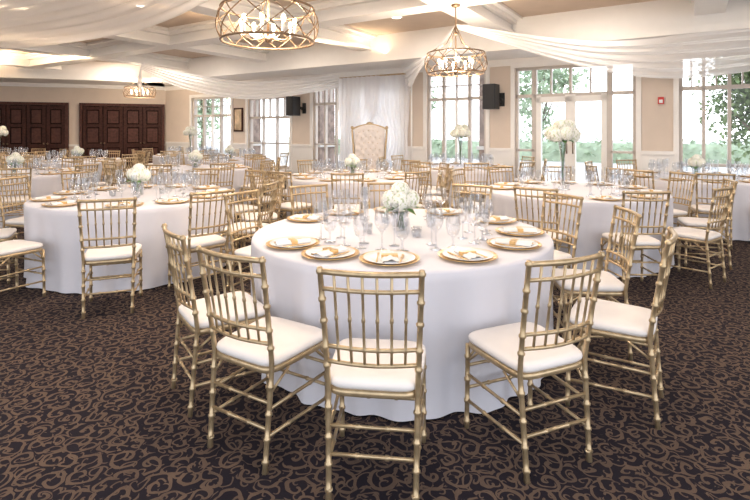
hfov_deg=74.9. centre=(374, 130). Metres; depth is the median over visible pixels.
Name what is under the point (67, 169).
place settings
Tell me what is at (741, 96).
tree
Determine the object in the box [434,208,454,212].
folded napkin
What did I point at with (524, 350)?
chair
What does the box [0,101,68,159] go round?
door
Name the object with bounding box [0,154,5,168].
chair
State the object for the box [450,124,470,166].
centerpiece
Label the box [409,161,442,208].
chair
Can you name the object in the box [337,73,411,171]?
curtain
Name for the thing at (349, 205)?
wine glass
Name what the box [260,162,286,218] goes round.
chair
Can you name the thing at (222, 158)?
chair
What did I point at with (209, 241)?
chair
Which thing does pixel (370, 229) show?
votive candle
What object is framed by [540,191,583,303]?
chair
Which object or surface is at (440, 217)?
wine glass
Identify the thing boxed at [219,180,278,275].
chair
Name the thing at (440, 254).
charger plate
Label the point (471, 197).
water goblet
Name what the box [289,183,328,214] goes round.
chair
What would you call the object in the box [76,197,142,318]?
chair
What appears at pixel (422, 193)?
water goblet
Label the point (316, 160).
chair
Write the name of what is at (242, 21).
chandelier
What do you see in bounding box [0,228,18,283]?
chair
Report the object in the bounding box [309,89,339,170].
window
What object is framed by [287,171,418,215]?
banquet table
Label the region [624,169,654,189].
chair
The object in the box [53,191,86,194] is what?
charger plate
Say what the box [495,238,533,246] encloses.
folded napkin
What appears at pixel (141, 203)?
charger plate
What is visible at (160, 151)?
chair
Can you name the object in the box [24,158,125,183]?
banquet table
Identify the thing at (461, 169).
chair
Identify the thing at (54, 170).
glassware
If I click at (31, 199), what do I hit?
charger plate
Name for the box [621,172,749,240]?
banquet table
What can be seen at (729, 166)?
glassware
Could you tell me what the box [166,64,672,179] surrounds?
wall
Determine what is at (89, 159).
chair
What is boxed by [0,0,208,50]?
drape
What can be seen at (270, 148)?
ground
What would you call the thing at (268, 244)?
charger plate
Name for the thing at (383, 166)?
glassware
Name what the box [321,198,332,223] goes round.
water goblet
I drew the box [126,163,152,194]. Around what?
centerpiece
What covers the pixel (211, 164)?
chair
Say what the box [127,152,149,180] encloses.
chair
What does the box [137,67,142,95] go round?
drape
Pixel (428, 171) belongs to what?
chair
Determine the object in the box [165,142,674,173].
trim
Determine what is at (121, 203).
folded napkin
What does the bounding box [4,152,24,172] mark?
centerpiece
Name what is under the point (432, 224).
votive candle
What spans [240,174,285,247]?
chair
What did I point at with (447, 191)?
chair
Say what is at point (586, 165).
chair
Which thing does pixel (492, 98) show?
wall speaker
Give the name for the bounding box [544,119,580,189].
centerpiece
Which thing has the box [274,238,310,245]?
folded napkin
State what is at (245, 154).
chair
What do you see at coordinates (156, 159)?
banquet table
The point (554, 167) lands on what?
chair
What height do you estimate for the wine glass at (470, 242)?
0.245 m
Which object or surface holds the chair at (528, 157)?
on the floor
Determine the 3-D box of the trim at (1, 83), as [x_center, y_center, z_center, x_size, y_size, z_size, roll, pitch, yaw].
[-12.653,-0.055,15.627,11.000,3.050,0.100,0,0,-20]
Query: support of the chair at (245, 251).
on the floor
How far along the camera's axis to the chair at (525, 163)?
8.43 m
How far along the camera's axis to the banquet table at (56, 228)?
4.52 m
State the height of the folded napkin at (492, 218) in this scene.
0.028 m
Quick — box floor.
[0,178,749,499]
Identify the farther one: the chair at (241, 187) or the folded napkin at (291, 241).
the chair at (241, 187)
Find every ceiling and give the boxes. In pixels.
[0,0,749,86]
[1,0,654,61]
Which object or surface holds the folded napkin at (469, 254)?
on the dinner plate at (486, 253)
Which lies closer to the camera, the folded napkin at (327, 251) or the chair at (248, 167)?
the folded napkin at (327, 251)
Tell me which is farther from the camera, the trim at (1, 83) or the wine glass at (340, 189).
the trim at (1, 83)
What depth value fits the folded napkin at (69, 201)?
4.66 m
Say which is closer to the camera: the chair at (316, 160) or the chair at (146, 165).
the chair at (146, 165)
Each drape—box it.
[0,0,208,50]
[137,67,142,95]
[141,63,338,98]
[401,26,454,89]
[457,24,749,77]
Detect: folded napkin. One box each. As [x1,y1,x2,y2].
[35,196,60,198]
[49,200,74,204]
[60,190,79,192]
[96,186,109,188]
[120,201,130,205]
[166,198,180,201]
[198,185,215,187]
[207,188,226,191]
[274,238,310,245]
[293,214,320,219]
[311,245,346,256]
[334,208,354,213]
[381,249,399,262]
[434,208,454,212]
[453,247,482,259]
[482,216,509,220]
[493,185,510,187]
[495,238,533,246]
[499,182,515,184]
[503,226,536,232]
[600,195,611,198]
[632,194,654,196]
[640,189,661,191]
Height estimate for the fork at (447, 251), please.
0.012 m
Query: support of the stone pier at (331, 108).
on the ground
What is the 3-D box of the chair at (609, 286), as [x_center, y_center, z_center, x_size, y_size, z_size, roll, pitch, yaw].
[1.486,1.000,3.337,0.518,0.943,0.428,0,0,6]
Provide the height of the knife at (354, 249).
0.009 m
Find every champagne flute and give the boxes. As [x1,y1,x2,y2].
[342,189,350,223]
[358,204,368,243]
[360,188,368,219]
[389,203,399,246]
[426,202,436,245]
[457,199,467,238]
[463,196,472,232]
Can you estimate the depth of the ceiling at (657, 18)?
10.49 m
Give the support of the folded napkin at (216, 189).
on the dinner plate
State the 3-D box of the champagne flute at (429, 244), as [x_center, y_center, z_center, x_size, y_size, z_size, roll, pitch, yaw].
[0.352,0.576,3.051,0.072,0.261,0.071,0,0,0]
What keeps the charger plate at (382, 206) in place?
on the banquet table at (461, 299)
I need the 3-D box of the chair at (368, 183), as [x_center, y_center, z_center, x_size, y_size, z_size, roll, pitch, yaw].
[0.127,1.000,4.830,0.428,0.943,0.518,0,0,1]
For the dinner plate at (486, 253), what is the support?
on the banquet table at (461, 299)
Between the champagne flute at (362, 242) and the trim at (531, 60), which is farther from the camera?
the trim at (531, 60)
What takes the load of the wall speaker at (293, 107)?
attached to the wall at (656, 119)
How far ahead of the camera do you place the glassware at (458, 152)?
9.63 m
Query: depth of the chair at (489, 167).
7.39 m
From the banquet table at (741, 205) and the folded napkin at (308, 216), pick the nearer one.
the folded napkin at (308, 216)
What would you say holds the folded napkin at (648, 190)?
on the dinner plate
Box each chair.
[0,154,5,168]
[0,167,31,221]
[0,175,30,262]
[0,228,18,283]
[0,240,45,296]
[2,158,28,168]
[21,152,37,165]
[22,157,41,168]
[35,151,49,159]
[60,171,96,189]
[61,157,82,169]
[73,156,95,181]
[73,163,98,189]
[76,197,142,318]
[86,158,115,187]
[88,160,121,189]
[101,159,133,186]
[103,162,119,186]
[104,151,119,157]
[114,154,136,183]
[121,157,138,184]
[126,151,145,180]
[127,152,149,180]
[130,168,162,184]
[134,150,144,166]
[142,148,152,164]
[145,164,172,184]
[160,151,175,164]
[161,223,266,416]
[164,155,183,164]
[168,154,179,164]
[168,189,234,290]
[173,151,184,164]
[191,168,219,185]
[195,245,329,474]
[199,150,213,156]
[200,155,218,164]
[209,162,234,188]
[211,155,230,164]
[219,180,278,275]
[223,189,262,294]
[234,169,265,246]
[239,159,273,204]
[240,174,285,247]
[244,154,261,193]
[247,166,284,220]
[252,155,265,190]
[255,157,280,205]
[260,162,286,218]
[264,152,288,190]
[267,170,313,219]
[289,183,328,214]
[297,159,317,172]
[316,266,426,499]
[330,173,363,208]
[346,159,367,170]
[367,182,407,208]
[379,156,385,170]
[391,155,404,171]
[401,160,420,171]
[404,170,429,208]
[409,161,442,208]
[419,162,449,207]
[419,166,453,207]
[437,172,477,213]
[449,168,483,212]
[451,183,492,214]
[460,162,488,212]
[464,251,604,483]
[488,166,513,184]
[513,186,570,289]
[514,156,534,181]
[517,161,534,181]
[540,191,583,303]
[541,158,546,180]
[543,166,571,180]
[553,205,641,360]
[565,226,677,429]
[584,161,595,181]
[585,164,598,181]
[600,190,670,284]
[605,167,636,184]
[616,159,636,184]
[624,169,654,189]
[664,185,732,288]
[667,171,696,249]
[676,178,737,269]
[690,172,735,248]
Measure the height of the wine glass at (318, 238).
0.245 m
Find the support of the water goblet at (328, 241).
on the banquet table at (461, 299)
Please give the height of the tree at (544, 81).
7.632 m
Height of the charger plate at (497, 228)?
0.020 m
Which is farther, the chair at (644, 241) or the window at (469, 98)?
the window at (469, 98)
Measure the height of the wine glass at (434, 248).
0.245 m
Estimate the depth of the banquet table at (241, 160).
11.79 m
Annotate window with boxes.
[189,94,232,154]
[245,97,292,171]
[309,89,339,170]
[423,67,489,163]
[673,72,749,173]
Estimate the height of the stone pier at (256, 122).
3.400 m
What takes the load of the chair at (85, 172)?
on the floor
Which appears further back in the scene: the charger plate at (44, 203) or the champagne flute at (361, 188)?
the charger plate at (44, 203)
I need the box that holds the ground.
[197,140,749,184]
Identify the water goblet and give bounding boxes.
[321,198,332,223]
[323,212,336,242]
[347,194,357,218]
[353,215,367,249]
[395,217,409,251]
[422,193,432,216]
[446,215,460,247]
[460,197,471,222]
[475,209,488,240]
[479,203,491,231]
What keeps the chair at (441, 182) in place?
on the floor
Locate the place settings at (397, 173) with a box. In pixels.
[292,169,414,181]
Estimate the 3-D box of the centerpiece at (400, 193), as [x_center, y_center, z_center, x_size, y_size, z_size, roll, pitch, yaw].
[0.181,0.530,3.501,0.308,0.350,0.317,0,0,38]
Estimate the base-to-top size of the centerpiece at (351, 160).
0.350 m
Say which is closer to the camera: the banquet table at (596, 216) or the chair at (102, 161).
the banquet table at (596, 216)
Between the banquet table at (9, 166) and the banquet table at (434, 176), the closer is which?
the banquet table at (434, 176)
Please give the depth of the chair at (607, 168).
7.02 m
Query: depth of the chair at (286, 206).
6.48 m
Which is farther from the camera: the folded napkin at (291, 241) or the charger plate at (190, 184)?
the charger plate at (190, 184)
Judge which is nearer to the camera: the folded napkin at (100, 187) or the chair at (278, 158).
the folded napkin at (100, 187)
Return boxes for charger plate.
[29,196,66,201]
[41,203,76,206]
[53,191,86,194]
[89,187,119,190]
[105,201,143,207]
[155,198,189,203]
[164,184,191,187]
[192,194,221,198]
[266,236,319,249]
[287,214,327,221]
[301,245,359,260]
[325,208,363,215]
[359,250,419,265]
[373,206,405,212]
[425,208,463,215]
[438,247,497,262]
[473,215,516,223]
[486,237,541,249]
[495,226,544,236]
[588,182,613,185]
[589,196,621,200]
[627,194,661,198]
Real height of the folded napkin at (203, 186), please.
0.028 m
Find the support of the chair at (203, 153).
on the floor
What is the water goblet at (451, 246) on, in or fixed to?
on the banquet table at (461, 299)
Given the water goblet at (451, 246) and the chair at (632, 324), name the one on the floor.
the chair at (632, 324)
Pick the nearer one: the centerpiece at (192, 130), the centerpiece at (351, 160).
the centerpiece at (351, 160)
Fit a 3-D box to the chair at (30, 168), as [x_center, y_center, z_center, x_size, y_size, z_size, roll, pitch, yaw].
[-5.299,1.000,7.199,0.428,0.943,0.518,0,0,-36]
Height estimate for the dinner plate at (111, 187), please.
0.019 m
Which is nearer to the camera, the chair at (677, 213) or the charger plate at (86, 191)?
the charger plate at (86, 191)
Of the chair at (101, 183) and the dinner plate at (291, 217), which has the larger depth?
the chair at (101, 183)
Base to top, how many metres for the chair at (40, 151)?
0.943 m
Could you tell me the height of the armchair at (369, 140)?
1.690 m
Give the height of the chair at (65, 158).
0.943 m
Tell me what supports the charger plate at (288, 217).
on the banquet table at (461, 299)
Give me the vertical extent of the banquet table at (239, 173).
0.750 m
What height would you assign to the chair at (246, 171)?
0.943 m
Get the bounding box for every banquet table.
[0,156,44,168]
[0,168,85,227]
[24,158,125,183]
[24,185,234,293]
[141,164,250,204]
[152,154,225,164]
[187,157,270,188]
[251,209,553,421]
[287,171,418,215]
[408,163,513,208]
[485,181,674,277]
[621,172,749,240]
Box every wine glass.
[314,201,327,239]
[330,189,341,221]
[337,205,351,245]
[360,187,370,216]
[374,208,389,250]
[428,210,443,250]
[435,188,446,218]
[467,204,481,243]
[469,192,481,225]
[480,198,493,234]
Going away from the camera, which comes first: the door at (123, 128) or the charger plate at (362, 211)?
the charger plate at (362, 211)
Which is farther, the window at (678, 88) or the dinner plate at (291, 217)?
the window at (678, 88)
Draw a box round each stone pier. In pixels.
[253,100,261,156]
[318,89,334,167]
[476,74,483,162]
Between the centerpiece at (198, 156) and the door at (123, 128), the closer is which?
the centerpiece at (198, 156)
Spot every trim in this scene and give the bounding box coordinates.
[0,82,165,145]
[164,56,561,90]
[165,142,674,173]
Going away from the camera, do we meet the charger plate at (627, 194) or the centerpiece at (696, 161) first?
the charger plate at (627, 194)
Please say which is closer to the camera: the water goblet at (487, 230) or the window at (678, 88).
the water goblet at (487, 230)
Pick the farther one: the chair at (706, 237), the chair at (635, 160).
the chair at (635, 160)
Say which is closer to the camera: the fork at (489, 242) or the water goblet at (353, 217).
the fork at (489, 242)
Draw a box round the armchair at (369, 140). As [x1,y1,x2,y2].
[350,122,388,171]
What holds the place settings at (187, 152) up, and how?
on the banquet table at (156, 159)
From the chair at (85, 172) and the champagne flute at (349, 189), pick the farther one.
the chair at (85, 172)
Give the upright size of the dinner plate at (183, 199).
0.019 m
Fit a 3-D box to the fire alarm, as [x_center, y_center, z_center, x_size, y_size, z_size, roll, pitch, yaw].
[5.400,-0.575,9.255,0.100,0.130,0.065,0,0,33]
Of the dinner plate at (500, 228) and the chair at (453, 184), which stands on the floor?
the chair at (453, 184)
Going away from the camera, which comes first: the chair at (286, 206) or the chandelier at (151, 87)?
the chair at (286, 206)
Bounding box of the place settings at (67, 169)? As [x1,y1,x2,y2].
[3,167,78,176]
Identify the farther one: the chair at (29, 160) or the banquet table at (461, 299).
the chair at (29, 160)
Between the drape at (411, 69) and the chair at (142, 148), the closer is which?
the drape at (411, 69)
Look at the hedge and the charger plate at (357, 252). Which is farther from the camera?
the hedge
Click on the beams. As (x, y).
(137, 47)
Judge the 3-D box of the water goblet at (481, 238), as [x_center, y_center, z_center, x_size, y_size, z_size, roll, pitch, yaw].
[0.700,0.610,3.196,0.090,0.194,0.088,0,0,0]
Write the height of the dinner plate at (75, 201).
0.019 m
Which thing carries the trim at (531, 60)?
attached to the wall at (656, 119)
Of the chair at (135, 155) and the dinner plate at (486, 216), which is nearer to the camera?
the dinner plate at (486, 216)
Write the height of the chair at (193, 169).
0.943 m
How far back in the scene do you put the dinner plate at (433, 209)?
4.23 m
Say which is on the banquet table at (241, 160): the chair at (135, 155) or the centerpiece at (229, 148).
the centerpiece at (229, 148)
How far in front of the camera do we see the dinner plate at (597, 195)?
5.07 m
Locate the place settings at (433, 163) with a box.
[416,162,504,169]
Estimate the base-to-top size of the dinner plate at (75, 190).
0.019 m
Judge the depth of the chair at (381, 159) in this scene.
10.06 m
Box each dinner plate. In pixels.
[44,201,75,205]
[55,190,83,193]
[91,186,116,189]
[108,201,140,206]
[158,198,187,202]
[270,237,315,247]
[290,214,324,220]
[305,245,354,258]
[328,208,360,214]
[364,250,414,263]
[376,206,398,211]
[428,208,460,213]
[442,247,493,260]
[477,215,513,222]
[490,237,537,248]
[499,226,540,234]
[591,195,621,199]
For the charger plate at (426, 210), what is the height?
0.020 m
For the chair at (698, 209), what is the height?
0.943 m
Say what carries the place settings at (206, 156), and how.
on the banquet table at (241, 160)
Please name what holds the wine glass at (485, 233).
on the banquet table at (461, 299)
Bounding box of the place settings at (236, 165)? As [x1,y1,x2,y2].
[147,163,247,171]
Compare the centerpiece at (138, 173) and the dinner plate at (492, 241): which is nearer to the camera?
the dinner plate at (492, 241)
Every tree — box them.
[197,98,229,152]
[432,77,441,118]
[520,67,593,141]
[689,71,749,163]
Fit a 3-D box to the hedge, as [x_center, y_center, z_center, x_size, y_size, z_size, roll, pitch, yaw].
[13.441,0.974,22.430,46.504,1.692,1.369,0,0,33]
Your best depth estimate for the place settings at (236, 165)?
9.29 m
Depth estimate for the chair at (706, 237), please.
4.68 m
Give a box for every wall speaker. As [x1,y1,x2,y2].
[286,96,305,115]
[482,84,504,108]
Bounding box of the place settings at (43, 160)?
[28,157,120,162]
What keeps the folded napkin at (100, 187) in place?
on the dinner plate at (111, 187)
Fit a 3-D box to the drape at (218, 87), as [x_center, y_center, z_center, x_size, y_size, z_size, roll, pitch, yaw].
[-3.574,-1.319,12.849,5.253,0.983,0.336,0,0,0]
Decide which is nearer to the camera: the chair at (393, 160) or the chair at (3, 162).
the chair at (3, 162)
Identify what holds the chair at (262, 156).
on the floor
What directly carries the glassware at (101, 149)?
on the banquet table at (100, 167)
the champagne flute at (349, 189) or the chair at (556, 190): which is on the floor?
the chair at (556, 190)
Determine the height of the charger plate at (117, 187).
0.020 m
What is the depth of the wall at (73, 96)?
16.58 m
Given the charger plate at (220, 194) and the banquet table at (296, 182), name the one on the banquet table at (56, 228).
the charger plate at (220, 194)
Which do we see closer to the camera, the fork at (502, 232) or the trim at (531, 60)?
the fork at (502, 232)
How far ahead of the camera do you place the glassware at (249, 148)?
12.46 m
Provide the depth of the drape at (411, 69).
10.34 m
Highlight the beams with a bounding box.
[0,0,728,69]
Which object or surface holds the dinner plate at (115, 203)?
on the charger plate at (141, 203)
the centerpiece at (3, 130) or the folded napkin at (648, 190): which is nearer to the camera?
the folded napkin at (648, 190)
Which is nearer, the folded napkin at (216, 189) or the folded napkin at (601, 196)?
the folded napkin at (601, 196)
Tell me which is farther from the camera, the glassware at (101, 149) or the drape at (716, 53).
the glassware at (101, 149)
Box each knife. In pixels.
[282,242,317,247]
[328,249,354,258]
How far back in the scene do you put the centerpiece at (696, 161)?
7.48 m
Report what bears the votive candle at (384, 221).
on the banquet table at (461, 299)
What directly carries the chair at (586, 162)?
on the floor
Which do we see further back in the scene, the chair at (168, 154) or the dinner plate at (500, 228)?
the chair at (168, 154)
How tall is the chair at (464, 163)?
0.943 m
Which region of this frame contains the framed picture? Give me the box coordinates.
[234,108,242,131]
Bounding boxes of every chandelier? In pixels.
[123,77,155,97]
[215,0,318,49]
[424,3,487,76]
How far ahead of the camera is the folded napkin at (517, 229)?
3.38 m
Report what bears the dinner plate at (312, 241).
on the banquet table at (461, 299)
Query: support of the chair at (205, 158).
on the floor
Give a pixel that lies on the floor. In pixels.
(90, 409)
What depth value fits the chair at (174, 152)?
13.05 m
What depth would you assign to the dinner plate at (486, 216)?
3.80 m
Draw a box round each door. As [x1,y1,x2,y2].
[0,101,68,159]
[79,103,164,167]
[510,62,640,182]
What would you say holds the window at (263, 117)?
in the wall at (656, 119)
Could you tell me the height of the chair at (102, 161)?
0.943 m
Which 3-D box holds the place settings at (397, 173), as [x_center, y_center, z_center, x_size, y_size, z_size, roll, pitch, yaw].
[-0.350,0.689,7.750,1.992,0.040,1.911,0,0,3]
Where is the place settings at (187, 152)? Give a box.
[155,152,222,155]
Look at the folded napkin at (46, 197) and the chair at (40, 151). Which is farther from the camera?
the chair at (40, 151)
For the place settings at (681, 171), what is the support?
on the banquet table at (741, 205)
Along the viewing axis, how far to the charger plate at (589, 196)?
4.97 m
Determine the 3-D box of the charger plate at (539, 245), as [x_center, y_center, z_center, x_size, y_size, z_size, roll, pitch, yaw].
[0.856,0.699,3.018,0.332,0.020,0.332,0,0,35]
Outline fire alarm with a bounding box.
[658,97,663,103]
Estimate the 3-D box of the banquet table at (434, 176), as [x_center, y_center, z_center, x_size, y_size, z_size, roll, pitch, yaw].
[1.702,1.085,9.754,2.068,0.750,2.074,0,0,15]
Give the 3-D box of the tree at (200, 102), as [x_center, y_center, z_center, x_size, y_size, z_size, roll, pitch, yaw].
[-11.946,-1.858,34.268,5.329,7.642,7.503,0,0,15]
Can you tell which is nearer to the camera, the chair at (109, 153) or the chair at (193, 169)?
the chair at (193, 169)
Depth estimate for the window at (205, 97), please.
16.32 m
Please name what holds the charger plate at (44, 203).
on the banquet table at (56, 228)
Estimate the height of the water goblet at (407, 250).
0.194 m
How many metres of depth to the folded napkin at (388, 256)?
2.65 m
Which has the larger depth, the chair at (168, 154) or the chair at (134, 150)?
the chair at (134, 150)
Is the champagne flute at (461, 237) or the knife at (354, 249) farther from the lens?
the champagne flute at (461, 237)
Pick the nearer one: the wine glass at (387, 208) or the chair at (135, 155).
the wine glass at (387, 208)
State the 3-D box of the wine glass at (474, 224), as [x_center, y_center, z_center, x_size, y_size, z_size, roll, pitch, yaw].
[0.755,0.584,3.684,0.092,0.245,0.091,0,0,0]
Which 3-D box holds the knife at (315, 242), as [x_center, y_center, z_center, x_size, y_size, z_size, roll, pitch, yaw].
[-0.458,0.693,2.989,0.230,0.009,0.014,0,0,-31]
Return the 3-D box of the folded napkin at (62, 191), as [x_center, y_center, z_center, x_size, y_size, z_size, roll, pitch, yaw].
[-3.442,0.685,5.535,0.220,0.028,0.100,0,0,13]
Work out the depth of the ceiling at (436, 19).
9.53 m
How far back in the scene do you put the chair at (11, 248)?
4.29 m
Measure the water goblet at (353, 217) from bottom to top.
0.194 m
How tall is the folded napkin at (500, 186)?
0.028 m
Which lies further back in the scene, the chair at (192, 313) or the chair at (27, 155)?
the chair at (27, 155)
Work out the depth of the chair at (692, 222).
5.31 m
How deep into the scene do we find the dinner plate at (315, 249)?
2.81 m
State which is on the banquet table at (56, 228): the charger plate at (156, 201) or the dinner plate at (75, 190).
the charger plate at (156, 201)
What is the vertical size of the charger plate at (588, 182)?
0.020 m
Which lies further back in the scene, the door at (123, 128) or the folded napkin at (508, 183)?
the door at (123, 128)
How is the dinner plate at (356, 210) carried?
on the banquet table at (461, 299)
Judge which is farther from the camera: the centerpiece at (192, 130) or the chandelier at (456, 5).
the centerpiece at (192, 130)
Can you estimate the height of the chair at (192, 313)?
0.943 m
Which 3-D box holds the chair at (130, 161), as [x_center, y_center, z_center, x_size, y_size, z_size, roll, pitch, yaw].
[-4.737,1.000,9.820,0.518,0.943,0.428,0,0,17]
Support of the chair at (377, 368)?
on the floor
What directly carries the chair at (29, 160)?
on the floor
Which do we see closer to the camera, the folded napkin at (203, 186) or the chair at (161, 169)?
the folded napkin at (203, 186)
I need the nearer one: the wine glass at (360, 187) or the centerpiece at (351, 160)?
the wine glass at (360, 187)
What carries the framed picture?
attached to the wall at (656, 119)
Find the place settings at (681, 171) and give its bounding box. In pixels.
[626,170,749,182]
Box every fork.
[447,251,468,259]
[489,242,524,247]
[502,232,532,233]
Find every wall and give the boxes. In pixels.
[0,86,165,156]
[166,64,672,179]
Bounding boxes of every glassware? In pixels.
[7,157,59,173]
[45,149,107,161]
[161,154,229,170]
[204,148,254,159]
[312,158,393,178]
[428,152,492,168]
[648,158,748,180]
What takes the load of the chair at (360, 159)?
on the floor
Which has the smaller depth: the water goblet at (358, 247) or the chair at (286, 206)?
the water goblet at (358, 247)
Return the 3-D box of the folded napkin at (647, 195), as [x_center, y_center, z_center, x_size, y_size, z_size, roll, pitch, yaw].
[2.868,0.685,5.229,0.100,0.028,0.220,0,0,-33]
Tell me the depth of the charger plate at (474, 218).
3.78 m
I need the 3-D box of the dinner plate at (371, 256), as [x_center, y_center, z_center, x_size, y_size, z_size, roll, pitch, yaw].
[0.079,0.695,2.676,0.284,0.019,0.284,0,0,7]
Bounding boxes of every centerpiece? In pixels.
[0,126,8,141]
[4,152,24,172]
[70,146,83,159]
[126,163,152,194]
[183,126,197,154]
[188,150,202,167]
[224,145,234,154]
[344,153,360,175]
[379,181,421,230]
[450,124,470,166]
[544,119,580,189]
[687,154,706,176]
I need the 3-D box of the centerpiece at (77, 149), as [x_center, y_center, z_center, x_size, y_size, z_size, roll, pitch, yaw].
[-7.099,0.530,11.700,0.317,0.350,0.308,0,0,-2]
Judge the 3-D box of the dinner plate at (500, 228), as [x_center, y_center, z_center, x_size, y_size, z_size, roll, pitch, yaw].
[1.004,0.695,3.399,0.284,0.019,0.284,0,0,7]
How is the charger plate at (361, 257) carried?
on the banquet table at (461, 299)
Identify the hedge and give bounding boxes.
[284,136,749,164]
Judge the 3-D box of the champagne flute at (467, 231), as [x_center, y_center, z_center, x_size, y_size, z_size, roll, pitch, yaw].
[0.655,0.576,3.428,0.072,0.261,0.071,0,0,0]
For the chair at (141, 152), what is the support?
on the floor
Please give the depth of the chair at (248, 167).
7.15 m
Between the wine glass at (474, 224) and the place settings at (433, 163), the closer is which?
the wine glass at (474, 224)
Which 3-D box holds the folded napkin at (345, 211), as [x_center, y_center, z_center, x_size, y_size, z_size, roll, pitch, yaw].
[-0.260,0.685,4.204,0.100,0.028,0.220,0,0,-36]
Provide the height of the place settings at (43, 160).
0.040 m
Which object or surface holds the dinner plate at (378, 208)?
on the charger plate at (382, 206)
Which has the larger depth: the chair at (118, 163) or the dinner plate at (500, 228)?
the chair at (118, 163)
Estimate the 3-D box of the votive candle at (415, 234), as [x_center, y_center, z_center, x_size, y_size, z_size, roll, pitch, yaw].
[0.277,0.672,3.270,0.072,0.067,0.072,0,0,0]
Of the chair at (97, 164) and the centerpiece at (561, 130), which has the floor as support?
the chair at (97, 164)
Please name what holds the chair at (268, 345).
on the floor
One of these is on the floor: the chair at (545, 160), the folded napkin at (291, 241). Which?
the chair at (545, 160)
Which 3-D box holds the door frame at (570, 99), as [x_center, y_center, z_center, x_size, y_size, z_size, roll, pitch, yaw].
[4.098,-0.005,10.184,2.537,2.949,0.184,0,0,33]
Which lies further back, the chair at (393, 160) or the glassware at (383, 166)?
the chair at (393, 160)
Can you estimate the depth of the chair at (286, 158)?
12.04 m
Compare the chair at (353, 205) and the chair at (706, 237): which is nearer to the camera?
the chair at (706, 237)
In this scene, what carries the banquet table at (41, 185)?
on the floor
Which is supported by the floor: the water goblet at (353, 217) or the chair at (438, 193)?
the chair at (438, 193)
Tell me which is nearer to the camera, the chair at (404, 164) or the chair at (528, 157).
the chair at (404, 164)
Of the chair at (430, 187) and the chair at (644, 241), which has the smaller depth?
the chair at (644, 241)
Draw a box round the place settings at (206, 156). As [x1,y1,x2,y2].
[202,156,267,160]
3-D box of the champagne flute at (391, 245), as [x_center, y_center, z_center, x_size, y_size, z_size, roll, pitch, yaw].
[0.119,0.576,3.024,0.072,0.261,0.071,0,0,0]
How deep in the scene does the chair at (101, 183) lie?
9.46 m
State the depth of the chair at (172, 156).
10.66 m
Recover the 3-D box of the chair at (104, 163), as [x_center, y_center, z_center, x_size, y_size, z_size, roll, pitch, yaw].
[-4.255,1.000,8.286,0.428,0.943,0.518,0,0,37]
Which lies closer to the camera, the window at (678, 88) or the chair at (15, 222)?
the chair at (15, 222)
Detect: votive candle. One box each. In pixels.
[363,222,372,233]
[381,214,390,223]
[411,226,421,237]
[426,218,435,227]
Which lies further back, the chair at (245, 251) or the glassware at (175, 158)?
the glassware at (175, 158)
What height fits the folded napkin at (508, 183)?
0.028 m

